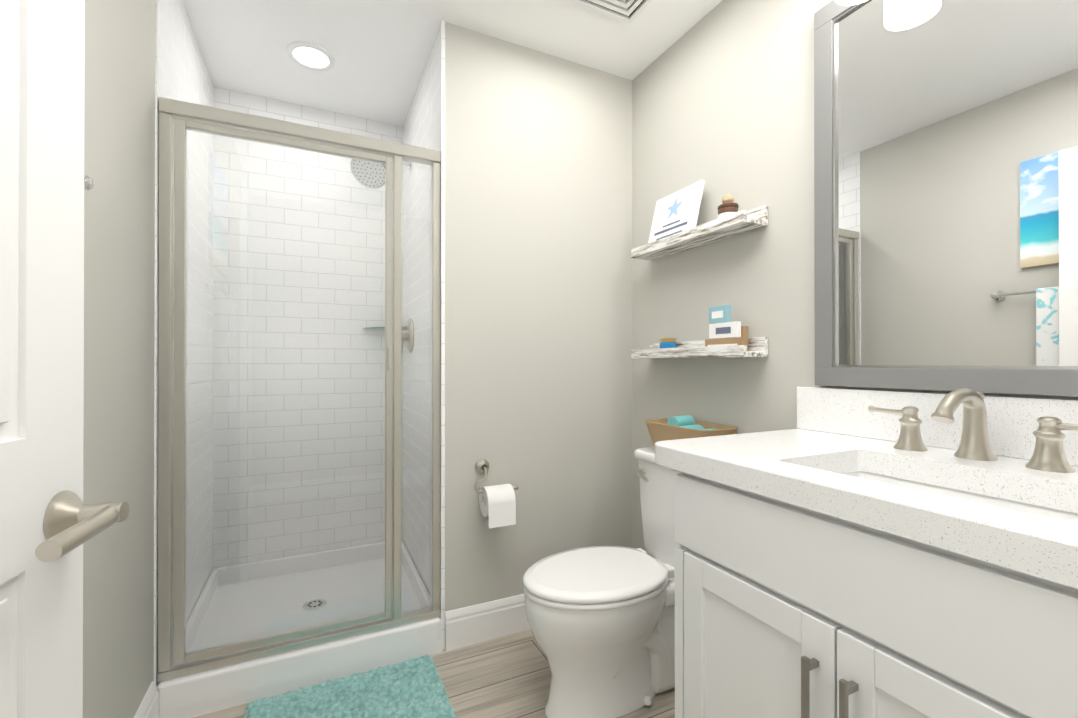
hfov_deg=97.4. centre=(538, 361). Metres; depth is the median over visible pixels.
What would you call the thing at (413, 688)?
bath mat
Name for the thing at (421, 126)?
wall
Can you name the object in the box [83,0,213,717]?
wall
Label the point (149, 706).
baseboard
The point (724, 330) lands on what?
blocks
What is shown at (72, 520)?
door handle
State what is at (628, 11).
ceiling vent
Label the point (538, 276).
wall
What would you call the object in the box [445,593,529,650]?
baseboard
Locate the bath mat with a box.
[244,654,456,717]
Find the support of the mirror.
attached to the wall at (722, 98)
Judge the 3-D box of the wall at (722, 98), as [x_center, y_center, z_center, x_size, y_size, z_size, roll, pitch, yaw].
[1.015,-0.105,1.129,0.100,2.440,2.673,0,0,-25]
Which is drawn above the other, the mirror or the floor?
the mirror
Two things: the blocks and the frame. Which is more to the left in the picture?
the frame
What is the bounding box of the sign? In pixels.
[648,180,704,242]
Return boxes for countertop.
[655,429,1077,588]
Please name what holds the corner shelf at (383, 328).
attached to the wall at (231, 100)
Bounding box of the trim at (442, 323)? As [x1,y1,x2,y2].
[440,20,444,649]
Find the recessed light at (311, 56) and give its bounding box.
[286,41,335,70]
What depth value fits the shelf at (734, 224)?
1.69 m
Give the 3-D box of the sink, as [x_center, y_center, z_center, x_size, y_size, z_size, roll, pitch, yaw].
[0.707,0.253,0.847,0.347,0.300,0.480,0,0,-25]
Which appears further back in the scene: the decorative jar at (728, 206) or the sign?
the sign
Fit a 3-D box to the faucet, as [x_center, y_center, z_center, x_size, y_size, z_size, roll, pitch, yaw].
[0.871,0.130,0.976,0.178,0.148,0.408,0,0,-25]
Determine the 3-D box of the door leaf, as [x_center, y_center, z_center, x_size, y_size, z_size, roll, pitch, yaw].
[-0.557,0.084,0.317,0.035,2.033,0.758,0,0,-18]
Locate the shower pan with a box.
[157,539,441,717]
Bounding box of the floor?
[193,629,674,717]
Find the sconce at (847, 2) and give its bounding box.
[834,0,866,5]
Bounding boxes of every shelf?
[362,327,406,329]
[631,205,767,260]
[631,337,767,358]
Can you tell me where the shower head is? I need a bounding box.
[351,159,411,188]
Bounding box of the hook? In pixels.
[84,175,92,189]
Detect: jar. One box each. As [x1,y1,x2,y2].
[660,338,676,347]
[717,194,738,217]
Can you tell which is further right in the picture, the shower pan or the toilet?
the toilet
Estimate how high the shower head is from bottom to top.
0.164 m
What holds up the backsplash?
attached to the wall at (722, 98)
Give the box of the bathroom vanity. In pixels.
[655,386,1077,717]
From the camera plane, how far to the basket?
1.73 m
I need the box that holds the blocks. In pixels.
[705,305,747,350]
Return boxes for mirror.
[814,0,1077,396]
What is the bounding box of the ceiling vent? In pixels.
[568,0,651,22]
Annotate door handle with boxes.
[35,490,128,562]
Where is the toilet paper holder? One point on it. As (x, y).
(497, 503)
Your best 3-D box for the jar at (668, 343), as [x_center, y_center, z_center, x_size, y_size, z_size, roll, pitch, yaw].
[0.521,-0.063,1.911,0.066,0.060,0.066,0,0,-25]
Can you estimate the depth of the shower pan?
1.88 m
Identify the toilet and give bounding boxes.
[523,447,679,717]
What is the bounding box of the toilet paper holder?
[475,459,518,527]
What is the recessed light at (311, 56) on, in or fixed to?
in the ceiling
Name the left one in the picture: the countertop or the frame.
the frame
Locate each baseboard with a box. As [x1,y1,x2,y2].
[134,681,158,717]
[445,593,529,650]
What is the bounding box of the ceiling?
[182,0,721,125]
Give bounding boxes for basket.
[645,415,737,446]
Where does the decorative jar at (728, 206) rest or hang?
on the shelf at (734, 224)
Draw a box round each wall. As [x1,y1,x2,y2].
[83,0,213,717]
[213,87,402,567]
[402,28,439,596]
[445,22,631,610]
[632,0,1077,557]
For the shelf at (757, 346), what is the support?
attached to the wall at (722, 98)
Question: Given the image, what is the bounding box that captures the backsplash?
[797,386,1077,465]
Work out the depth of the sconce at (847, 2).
1.22 m
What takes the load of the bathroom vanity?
on the floor
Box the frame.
[157,97,440,681]
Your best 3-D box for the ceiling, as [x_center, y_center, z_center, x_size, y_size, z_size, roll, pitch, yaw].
[-0.035,-1.375,1.136,1.993,0.100,3.580,0,0,-25]
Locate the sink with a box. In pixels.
[843,471,1077,520]
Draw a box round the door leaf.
[0,0,84,717]
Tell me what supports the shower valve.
attached to the wall at (421, 126)
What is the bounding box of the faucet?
[868,388,1077,472]
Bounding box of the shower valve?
[401,319,413,352]
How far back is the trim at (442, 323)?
1.83 m

